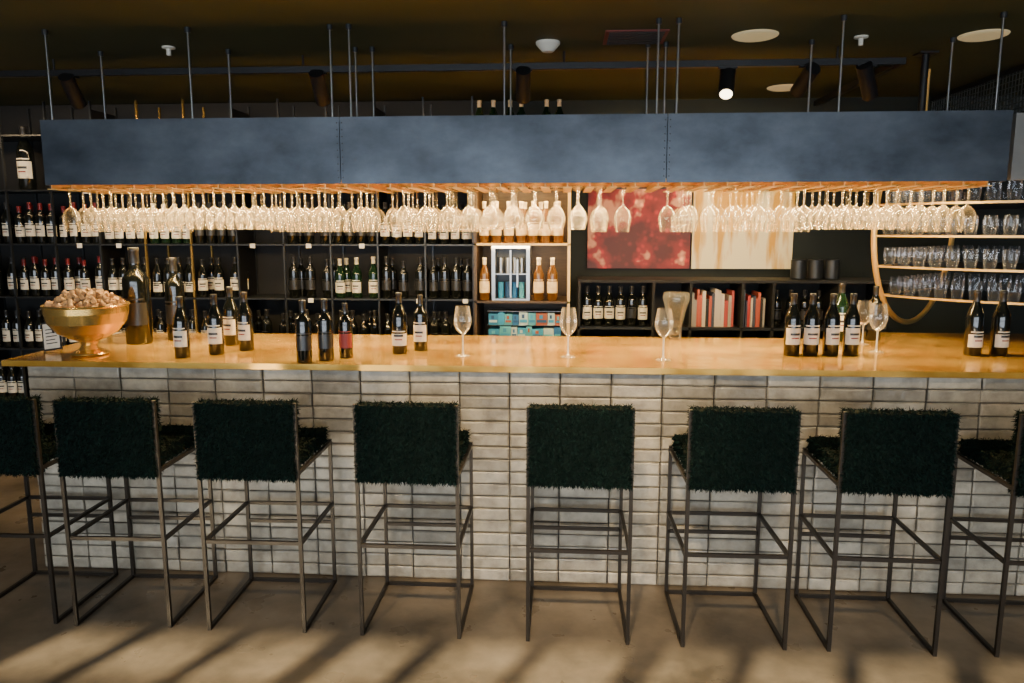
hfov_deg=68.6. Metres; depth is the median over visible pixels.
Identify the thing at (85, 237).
bottle
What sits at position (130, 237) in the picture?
bottle
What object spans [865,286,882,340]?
wine bottle
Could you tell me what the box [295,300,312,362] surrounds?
wine bottle
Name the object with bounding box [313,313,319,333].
bottle
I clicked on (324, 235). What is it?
bottle
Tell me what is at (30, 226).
bottle
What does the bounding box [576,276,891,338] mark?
shelf
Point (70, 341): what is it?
bottle
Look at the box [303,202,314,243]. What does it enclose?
bottle
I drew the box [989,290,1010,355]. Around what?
wine bottle
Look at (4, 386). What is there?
bottle
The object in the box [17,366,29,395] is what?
bottle
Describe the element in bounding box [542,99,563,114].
wine bottles
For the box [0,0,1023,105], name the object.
ceiling
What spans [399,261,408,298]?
bottle
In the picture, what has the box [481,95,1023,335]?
wall
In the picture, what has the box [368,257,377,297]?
bottle
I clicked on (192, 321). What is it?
bottle
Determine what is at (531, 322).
packages
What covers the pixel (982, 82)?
mesh screen
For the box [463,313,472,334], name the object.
bottle
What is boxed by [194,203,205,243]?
bottle
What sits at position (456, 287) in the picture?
bottle
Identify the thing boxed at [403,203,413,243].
bottle
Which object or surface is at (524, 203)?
bottle
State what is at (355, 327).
bottle
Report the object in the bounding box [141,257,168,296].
wine bottles
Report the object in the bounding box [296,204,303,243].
bottle
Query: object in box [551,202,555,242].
bottle
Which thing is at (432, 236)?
bottle
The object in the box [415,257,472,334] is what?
wine bottles
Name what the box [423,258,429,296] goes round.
bottle
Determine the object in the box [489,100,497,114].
bottle
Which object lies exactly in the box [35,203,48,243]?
bottle
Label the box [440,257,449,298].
bottle
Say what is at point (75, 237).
bottle
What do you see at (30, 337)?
bottle
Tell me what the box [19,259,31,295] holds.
bottle
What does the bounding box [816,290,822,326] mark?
bottle
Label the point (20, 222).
bottle
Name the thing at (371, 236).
bottle
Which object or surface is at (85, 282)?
bottle
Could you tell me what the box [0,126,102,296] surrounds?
wine bottles
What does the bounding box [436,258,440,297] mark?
bottle
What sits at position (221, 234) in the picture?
bottle
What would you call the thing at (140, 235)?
bottle
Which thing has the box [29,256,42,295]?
bottle
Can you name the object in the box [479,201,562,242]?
wine bottles
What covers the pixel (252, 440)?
bar stool
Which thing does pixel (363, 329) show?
bottle
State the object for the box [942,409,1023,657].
bar stool
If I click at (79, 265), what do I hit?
bottle
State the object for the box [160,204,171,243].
bottle
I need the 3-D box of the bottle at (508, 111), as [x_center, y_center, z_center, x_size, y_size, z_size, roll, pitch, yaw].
[-0.013,-1.571,5.360,0.075,0.300,0.075,1,8,4]
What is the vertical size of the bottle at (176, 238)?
0.302 m
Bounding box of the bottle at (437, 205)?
[435,204,439,243]
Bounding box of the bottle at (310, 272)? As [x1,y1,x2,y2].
[305,256,316,297]
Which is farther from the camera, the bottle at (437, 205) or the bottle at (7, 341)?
the bottle at (7, 341)
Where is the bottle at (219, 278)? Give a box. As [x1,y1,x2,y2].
[214,257,225,297]
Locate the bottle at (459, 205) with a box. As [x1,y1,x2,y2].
[458,204,462,243]
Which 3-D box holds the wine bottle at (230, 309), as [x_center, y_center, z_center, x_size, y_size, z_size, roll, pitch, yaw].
[-1.534,-0.140,4.090,0.080,0.320,0.080,3,9,20]
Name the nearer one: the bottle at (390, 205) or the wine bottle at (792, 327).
the wine bottle at (792, 327)
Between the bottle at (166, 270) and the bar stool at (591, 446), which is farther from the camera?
the bottle at (166, 270)
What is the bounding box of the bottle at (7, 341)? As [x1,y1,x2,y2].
[1,310,13,347]
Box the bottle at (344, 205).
[342,204,346,243]
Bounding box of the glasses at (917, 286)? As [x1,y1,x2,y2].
[882,180,1023,302]
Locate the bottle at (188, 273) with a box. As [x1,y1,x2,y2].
[185,257,196,296]
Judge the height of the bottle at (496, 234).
0.300 m
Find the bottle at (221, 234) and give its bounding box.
[216,202,227,243]
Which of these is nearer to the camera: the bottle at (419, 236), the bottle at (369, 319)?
the bottle at (419, 236)
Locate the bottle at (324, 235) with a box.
[320,202,328,243]
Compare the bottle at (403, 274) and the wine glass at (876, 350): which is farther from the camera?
the bottle at (403, 274)
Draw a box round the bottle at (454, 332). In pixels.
[452,313,461,334]
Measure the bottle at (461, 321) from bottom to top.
0.300 m
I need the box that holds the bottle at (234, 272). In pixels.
[230,257,238,297]
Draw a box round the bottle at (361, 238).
[356,203,366,243]
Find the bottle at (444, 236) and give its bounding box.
[439,205,448,243]
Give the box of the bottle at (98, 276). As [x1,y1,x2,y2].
[95,256,102,288]
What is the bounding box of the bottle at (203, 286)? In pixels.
[198,259,208,296]
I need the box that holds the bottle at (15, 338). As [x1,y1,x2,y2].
[12,310,24,347]
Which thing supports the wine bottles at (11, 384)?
in the shelving at (265, 254)
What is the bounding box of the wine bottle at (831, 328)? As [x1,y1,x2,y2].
[822,293,840,355]
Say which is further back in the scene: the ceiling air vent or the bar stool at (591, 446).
the ceiling air vent
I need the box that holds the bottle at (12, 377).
[7,366,18,396]
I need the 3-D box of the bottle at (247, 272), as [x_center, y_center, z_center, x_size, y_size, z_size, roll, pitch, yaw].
[-2.103,-0.507,5.891,0.075,0.300,0.075,0,8,1]
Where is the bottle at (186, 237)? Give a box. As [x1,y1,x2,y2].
[182,205,192,243]
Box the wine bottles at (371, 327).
[348,310,392,334]
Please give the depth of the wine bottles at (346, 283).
5.71 m
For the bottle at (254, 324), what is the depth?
5.82 m
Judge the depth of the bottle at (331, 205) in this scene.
5.76 m
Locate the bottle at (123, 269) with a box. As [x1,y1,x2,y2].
[118,258,127,296]
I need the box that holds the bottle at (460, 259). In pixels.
[459,258,463,297]
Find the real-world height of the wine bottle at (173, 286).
0.470 m
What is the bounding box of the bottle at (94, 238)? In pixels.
[90,202,98,243]
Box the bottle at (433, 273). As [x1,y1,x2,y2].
[429,260,438,298]
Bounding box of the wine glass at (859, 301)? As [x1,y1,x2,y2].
[857,300,872,344]
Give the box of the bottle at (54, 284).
[51,258,63,296]
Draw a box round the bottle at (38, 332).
[35,310,43,347]
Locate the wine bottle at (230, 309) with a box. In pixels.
[223,286,238,345]
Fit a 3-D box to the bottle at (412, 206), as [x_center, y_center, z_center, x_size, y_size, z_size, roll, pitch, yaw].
[-0.753,-0.899,5.742,0.075,0.300,0.075,1,9,10]
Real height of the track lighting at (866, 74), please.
0.285 m
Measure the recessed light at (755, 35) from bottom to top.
0.012 m
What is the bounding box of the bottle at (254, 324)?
[251,311,255,332]
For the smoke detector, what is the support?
attached to the ceiling
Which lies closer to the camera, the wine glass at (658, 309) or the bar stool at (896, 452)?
the bar stool at (896, 452)
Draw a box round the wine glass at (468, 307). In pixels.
[454,306,471,356]
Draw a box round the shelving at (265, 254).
[0,96,476,396]
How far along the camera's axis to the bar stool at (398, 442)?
3.04 m
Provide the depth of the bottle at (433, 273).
5.66 m
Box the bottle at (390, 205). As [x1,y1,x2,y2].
[389,204,393,243]
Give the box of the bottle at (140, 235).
[137,202,148,243]
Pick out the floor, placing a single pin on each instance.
(411, 635)
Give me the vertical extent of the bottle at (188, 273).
0.308 m
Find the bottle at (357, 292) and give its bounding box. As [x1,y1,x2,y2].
[352,257,362,297]
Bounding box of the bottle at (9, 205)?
[9,205,15,239]
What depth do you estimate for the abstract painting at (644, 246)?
5.88 m
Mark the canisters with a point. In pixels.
(815, 271)
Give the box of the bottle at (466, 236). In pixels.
[462,205,471,243]
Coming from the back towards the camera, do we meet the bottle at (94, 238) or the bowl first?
the bottle at (94, 238)
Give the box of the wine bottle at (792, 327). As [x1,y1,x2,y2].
[783,293,800,355]
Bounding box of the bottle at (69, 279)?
[63,258,74,291]
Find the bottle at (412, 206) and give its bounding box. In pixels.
[411,204,416,243]
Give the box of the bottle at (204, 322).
[201,310,206,332]
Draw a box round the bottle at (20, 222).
[14,206,26,243]
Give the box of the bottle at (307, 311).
[306,309,312,333]
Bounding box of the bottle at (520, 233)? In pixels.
[516,201,525,242]
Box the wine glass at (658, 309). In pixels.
[655,308,672,360]
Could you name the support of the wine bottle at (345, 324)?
on the bar counter
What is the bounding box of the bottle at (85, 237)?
[80,204,92,243]
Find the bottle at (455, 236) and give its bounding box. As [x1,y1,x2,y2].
[451,205,460,243]
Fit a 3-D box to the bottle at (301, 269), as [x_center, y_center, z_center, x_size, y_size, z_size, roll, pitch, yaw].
[-1.645,-0.502,5.861,0.075,0.300,0.075,1,8,5]
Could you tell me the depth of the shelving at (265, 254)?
5.97 m
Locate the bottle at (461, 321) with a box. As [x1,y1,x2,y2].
[459,311,464,333]
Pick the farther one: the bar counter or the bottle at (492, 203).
the bottle at (492, 203)
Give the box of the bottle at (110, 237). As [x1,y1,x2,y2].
[104,206,115,243]
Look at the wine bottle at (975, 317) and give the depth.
3.73 m
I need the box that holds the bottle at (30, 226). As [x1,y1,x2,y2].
[24,202,37,243]
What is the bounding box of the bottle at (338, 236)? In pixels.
[333,202,343,243]
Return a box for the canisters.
[790,259,839,279]
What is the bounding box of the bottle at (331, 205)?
[330,204,333,243]
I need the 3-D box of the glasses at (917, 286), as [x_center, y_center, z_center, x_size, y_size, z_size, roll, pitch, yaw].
[2.829,-0.607,4.549,1.219,0.650,0.700,-7,11,-40]
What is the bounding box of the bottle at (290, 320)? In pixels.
[288,310,293,333]
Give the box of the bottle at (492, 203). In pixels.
[489,202,493,242]
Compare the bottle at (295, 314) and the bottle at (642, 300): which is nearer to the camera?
the bottle at (642, 300)
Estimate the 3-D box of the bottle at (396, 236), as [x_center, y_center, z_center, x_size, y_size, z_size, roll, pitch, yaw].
[-0.867,-0.877,5.642,0.071,0.285,0.072,-2,9,-13]
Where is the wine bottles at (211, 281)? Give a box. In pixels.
[176,257,225,332]
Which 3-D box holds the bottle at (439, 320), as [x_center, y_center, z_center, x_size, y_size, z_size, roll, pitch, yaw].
[-0.567,-0.086,5.850,0.075,0.300,0.075,1,8,9]
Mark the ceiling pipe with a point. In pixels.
(924, 55)
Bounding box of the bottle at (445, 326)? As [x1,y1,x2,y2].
[440,311,450,334]
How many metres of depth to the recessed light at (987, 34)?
3.83 m
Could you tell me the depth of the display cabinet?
5.84 m
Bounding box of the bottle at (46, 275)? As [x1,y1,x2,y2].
[41,259,52,295]
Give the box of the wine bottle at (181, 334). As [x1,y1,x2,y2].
[172,296,190,357]
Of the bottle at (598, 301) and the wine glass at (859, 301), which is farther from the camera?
the bottle at (598, 301)
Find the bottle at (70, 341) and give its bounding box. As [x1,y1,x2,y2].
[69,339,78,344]
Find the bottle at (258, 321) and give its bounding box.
[254,310,262,333]
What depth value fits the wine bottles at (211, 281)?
5.79 m
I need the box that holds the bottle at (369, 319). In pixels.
[366,311,371,334]
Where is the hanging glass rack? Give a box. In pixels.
[40,12,1012,193]
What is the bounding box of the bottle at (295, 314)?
[291,313,297,333]
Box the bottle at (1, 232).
[0,217,3,243]
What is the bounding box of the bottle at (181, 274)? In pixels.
[176,257,185,296]
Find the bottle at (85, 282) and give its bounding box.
[79,260,90,289]
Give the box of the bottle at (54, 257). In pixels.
[54,257,64,288]
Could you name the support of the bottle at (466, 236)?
on the wine bottles at (438, 278)
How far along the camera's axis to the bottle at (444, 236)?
5.60 m
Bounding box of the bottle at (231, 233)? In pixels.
[228,203,235,243]
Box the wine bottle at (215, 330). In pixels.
[207,294,224,354]
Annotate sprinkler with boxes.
[162,45,174,55]
[854,35,868,45]
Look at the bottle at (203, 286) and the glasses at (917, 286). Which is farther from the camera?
the bottle at (203, 286)
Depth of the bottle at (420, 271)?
5.66 m
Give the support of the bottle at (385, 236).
on the wine bottles at (389, 282)
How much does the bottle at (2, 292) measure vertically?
0.305 m
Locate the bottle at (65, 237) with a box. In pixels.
[59,206,70,243]
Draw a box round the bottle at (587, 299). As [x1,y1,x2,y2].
[582,286,591,325]
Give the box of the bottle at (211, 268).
[207,258,214,295]
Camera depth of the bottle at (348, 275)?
5.81 m
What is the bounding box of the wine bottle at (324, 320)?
[317,299,333,360]
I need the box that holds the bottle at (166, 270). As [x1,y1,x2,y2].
[163,257,168,293]
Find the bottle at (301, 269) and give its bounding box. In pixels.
[298,258,305,296]
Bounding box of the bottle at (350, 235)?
[344,202,354,243]
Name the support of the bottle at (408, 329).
on the wine bottles at (371, 327)
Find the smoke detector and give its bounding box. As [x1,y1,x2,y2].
[536,39,559,52]
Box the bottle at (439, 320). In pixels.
[437,311,442,333]
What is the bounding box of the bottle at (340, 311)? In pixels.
[337,310,341,333]
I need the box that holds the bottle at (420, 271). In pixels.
[415,257,424,298]
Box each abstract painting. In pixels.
[586,189,691,268]
[690,189,795,268]
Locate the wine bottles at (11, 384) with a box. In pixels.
[0,308,44,396]
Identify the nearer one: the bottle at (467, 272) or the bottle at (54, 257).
the bottle at (467, 272)
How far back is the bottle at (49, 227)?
5.80 m
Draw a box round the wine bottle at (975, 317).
[963,290,984,355]
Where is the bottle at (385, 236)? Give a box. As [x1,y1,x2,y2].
[380,202,390,243]
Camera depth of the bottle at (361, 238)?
5.63 m
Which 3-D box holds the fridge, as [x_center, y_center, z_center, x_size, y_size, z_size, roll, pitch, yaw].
[-0.002,-0.516,5.609,0.280,0.400,0.256,1,8,4]
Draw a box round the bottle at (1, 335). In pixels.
[0,319,3,346]
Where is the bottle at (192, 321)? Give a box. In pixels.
[189,309,198,332]
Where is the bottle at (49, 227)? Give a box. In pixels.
[46,204,58,243]
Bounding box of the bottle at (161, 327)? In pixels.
[156,311,166,332]
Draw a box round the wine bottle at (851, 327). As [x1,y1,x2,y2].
[842,293,860,355]
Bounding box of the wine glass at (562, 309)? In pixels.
[560,307,576,357]
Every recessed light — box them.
[731,29,778,41]
[767,84,792,91]
[957,29,1010,41]
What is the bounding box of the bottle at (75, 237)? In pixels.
[69,202,81,243]
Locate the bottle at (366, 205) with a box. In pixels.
[365,204,368,243]
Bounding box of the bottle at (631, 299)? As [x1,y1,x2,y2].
[626,286,636,325]
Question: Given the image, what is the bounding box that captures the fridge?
[492,245,530,300]
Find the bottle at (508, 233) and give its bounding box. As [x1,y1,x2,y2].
[504,201,513,242]
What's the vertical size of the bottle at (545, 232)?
0.300 m
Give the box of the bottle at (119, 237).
[114,203,126,243]
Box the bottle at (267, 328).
[262,309,272,333]
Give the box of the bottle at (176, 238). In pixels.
[171,204,182,243]
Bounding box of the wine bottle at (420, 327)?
[413,295,427,350]
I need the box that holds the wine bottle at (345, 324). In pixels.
[338,303,352,357]
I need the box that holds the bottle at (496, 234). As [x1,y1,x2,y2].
[491,201,501,242]
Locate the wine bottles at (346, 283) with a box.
[322,257,362,333]
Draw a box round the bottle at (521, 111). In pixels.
[517,104,525,114]
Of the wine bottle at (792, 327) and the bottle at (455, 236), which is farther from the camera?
the bottle at (455, 236)
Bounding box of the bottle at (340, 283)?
[335,259,345,297]
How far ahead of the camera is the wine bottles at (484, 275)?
5.51 m
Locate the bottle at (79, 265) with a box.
[75,257,81,288]
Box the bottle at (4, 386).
[0,361,8,396]
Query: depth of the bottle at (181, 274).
5.79 m
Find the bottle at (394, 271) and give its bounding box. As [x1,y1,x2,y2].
[390,258,397,296]
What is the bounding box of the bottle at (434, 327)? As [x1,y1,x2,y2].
[429,311,439,334]
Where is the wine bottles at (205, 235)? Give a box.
[104,202,235,243]
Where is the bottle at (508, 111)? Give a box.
[506,100,514,114]
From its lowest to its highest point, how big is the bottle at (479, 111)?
0.300 m
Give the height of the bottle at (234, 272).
0.311 m
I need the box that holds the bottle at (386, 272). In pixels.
[381,256,391,298]
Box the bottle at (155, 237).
[149,203,160,243]
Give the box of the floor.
[0,473,1023,682]
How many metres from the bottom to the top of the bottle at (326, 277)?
0.295 m
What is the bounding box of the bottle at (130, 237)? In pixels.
[125,203,136,243]
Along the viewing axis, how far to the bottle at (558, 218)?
5.42 m
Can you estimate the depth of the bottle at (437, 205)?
5.70 m
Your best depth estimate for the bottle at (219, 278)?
5.77 m
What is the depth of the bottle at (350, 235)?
5.64 m
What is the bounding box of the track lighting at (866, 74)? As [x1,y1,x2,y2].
[0,46,905,108]
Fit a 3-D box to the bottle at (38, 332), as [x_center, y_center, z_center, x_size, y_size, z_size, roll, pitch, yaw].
[-3.741,-0.101,5.949,0.075,0.300,0.075,1,8,7]
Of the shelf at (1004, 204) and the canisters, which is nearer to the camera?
the shelf at (1004, 204)
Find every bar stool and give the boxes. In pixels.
[0,394,117,623]
[51,395,217,627]
[191,396,336,632]
[352,399,473,638]
[525,402,636,644]
[664,404,803,649]
[794,406,962,656]
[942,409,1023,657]
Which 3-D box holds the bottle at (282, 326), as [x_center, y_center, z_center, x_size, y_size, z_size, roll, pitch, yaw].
[-1.771,-0.075,5.821,0.071,0.285,0.072,-1,8,-8]
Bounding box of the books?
[691,287,765,326]
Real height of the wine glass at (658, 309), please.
0.250 m
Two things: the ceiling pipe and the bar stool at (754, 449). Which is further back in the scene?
the ceiling pipe
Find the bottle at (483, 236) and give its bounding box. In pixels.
[479,201,488,242]
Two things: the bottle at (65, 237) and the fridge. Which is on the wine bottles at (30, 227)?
the bottle at (65, 237)
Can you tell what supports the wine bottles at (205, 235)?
in the shelving at (265, 254)
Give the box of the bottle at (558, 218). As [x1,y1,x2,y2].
[553,201,562,242]
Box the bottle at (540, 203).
[538,202,542,242]
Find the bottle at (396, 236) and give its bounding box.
[392,206,401,243]
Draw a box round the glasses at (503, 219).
[62,184,976,231]
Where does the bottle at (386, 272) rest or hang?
on the wine bottles at (389, 282)
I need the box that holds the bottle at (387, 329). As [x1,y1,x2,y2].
[383,313,391,334]
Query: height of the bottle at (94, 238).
0.314 m
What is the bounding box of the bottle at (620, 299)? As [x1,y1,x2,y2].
[615,286,624,325]
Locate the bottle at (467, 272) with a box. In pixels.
[463,259,472,298]
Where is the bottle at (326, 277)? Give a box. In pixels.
[322,259,330,297]
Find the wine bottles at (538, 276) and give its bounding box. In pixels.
[533,257,557,300]
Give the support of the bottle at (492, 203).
on the wine bottles at (535, 233)
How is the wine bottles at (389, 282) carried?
in the shelving at (265, 254)
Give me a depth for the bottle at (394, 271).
5.79 m
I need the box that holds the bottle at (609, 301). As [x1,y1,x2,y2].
[604,286,613,325]
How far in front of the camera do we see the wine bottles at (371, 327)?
5.75 m
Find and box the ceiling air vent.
[603,29,669,44]
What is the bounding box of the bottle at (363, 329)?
[359,314,368,334]
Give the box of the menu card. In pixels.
[41,322,62,351]
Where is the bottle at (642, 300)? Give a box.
[637,286,647,325]
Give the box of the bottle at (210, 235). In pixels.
[205,202,216,243]
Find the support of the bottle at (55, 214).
on the wine bottles at (30, 227)
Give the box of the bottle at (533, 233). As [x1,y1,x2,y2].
[528,201,538,242]
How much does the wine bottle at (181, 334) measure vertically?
0.300 m
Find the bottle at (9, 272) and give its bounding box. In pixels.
[7,257,20,295]
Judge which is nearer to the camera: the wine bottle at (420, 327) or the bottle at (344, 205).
the wine bottle at (420, 327)
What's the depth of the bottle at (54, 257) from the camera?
5.99 m
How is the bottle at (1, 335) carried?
on the wine bottles at (11, 384)
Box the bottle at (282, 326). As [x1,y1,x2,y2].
[279,313,286,333]
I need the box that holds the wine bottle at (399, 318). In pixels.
[392,292,406,353]
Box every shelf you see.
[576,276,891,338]
[871,69,1023,323]
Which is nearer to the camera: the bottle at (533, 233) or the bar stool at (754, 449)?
the bar stool at (754, 449)
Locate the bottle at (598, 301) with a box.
[593,286,602,325]
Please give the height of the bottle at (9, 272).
0.306 m
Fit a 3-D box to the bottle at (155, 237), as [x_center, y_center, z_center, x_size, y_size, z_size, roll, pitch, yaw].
[-2.749,-0.906,5.764,0.076,0.306,0.077,2,9,14]
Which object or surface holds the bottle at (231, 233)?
on the wine bottles at (205, 235)
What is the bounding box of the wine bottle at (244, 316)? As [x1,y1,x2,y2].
[237,292,253,350]
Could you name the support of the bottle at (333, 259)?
on the wine bottles at (346, 283)
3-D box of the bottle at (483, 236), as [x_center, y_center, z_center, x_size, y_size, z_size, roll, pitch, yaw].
[-0.203,-0.870,5.476,0.075,0.300,0.075,1,8,4]
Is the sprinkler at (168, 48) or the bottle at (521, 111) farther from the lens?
the bottle at (521, 111)
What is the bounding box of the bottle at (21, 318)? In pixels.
[19,308,25,344]
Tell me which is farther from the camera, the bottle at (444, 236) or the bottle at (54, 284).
the bottle at (54, 284)
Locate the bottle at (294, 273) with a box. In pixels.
[288,256,299,297]
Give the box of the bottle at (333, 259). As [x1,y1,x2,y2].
[332,258,336,296]
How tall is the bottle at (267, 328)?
0.316 m
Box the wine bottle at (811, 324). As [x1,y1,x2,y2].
[802,293,819,355]
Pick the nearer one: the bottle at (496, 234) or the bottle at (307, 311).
the bottle at (496, 234)
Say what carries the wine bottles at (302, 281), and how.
in the shelving at (265, 254)
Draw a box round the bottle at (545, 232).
[541,201,550,242]
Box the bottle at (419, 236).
[415,206,423,243]
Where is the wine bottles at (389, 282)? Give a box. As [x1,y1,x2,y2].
[320,202,471,298]
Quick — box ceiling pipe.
[913,51,938,110]
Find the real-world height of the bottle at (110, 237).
0.287 m
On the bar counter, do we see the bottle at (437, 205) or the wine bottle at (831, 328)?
the wine bottle at (831, 328)
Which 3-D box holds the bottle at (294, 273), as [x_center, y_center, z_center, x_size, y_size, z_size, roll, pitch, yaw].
[-1.671,-0.495,5.752,0.079,0.318,0.080,-2,9,-15]
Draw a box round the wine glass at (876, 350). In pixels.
[868,303,887,352]
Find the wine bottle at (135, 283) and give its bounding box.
[121,247,152,344]
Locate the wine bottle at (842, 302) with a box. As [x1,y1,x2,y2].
[837,283,848,341]
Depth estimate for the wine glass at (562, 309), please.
3.71 m
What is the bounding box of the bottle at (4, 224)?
[1,203,15,243]
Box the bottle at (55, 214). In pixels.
[55,214,60,242]
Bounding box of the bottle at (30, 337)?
[24,310,36,347]
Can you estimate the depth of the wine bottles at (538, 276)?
5.48 m
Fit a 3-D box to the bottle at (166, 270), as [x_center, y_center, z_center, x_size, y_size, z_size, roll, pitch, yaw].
[-2.663,-0.500,5.818,0.077,0.307,0.077,1,8,4]
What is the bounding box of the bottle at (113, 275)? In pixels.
[108,258,119,295]
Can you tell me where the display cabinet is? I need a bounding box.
[473,189,570,335]
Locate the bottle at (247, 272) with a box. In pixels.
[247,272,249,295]
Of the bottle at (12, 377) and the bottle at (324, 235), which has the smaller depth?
the bottle at (324, 235)
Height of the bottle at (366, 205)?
0.300 m
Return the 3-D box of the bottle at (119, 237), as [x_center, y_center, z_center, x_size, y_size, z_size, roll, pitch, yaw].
[-3.022,-0.908,5.782,0.077,0.306,0.077,3,9,19]
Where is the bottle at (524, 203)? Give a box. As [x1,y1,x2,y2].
[523,202,527,242]
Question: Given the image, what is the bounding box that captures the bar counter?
[1,332,1023,595]
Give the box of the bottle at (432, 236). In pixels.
[428,205,437,243]
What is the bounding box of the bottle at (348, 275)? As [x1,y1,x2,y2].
[343,258,351,296]
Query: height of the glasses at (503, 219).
0.228 m
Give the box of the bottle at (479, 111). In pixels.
[475,100,483,114]
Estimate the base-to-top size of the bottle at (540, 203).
0.300 m
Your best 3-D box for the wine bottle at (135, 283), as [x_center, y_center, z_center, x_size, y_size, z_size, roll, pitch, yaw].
[-2.076,-0.254,4.146,0.139,0.530,0.139,1,8,4]
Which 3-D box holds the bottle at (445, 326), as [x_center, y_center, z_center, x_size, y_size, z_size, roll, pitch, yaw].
[-0.508,-0.076,5.736,0.078,0.312,0.078,4,9,27]
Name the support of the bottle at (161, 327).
on the wine bottles at (159, 277)
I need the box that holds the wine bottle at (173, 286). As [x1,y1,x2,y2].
[164,257,185,340]
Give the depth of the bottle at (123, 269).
5.82 m
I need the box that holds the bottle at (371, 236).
[367,202,376,243]
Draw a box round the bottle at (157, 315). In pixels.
[154,309,159,332]
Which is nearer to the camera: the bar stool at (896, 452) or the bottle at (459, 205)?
the bar stool at (896, 452)
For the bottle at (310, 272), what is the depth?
5.72 m
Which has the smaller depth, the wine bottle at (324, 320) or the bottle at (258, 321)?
the wine bottle at (324, 320)
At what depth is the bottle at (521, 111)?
5.33 m
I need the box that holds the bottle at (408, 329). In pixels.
[405,312,409,334]
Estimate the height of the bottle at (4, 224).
0.315 m
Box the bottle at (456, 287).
[451,257,461,298]
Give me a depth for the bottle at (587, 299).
5.57 m
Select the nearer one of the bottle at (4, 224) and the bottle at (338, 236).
the bottle at (338, 236)
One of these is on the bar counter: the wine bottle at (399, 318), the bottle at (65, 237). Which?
the wine bottle at (399, 318)
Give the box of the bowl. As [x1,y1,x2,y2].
[40,287,129,356]
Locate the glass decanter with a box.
[663,291,689,339]
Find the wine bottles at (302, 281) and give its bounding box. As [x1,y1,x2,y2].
[279,202,316,333]
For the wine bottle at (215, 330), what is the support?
on the bar counter
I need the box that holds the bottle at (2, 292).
[0,268,4,295]
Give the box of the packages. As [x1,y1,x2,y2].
[488,308,562,335]
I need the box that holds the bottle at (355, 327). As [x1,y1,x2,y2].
[350,310,357,333]
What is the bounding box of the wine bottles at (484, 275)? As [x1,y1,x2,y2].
[479,257,489,300]
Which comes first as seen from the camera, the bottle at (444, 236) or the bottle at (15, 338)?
the bottle at (444, 236)
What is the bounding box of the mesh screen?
[930,64,1023,119]
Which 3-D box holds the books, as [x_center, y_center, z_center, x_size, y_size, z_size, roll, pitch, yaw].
[1.593,-0.258,5.599,0.529,0.275,0.220,1,8,4]
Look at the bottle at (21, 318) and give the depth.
6.06 m
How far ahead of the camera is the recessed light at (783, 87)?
5.26 m
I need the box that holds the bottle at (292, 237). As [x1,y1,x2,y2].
[287,202,297,243]
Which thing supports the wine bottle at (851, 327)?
on the bar counter

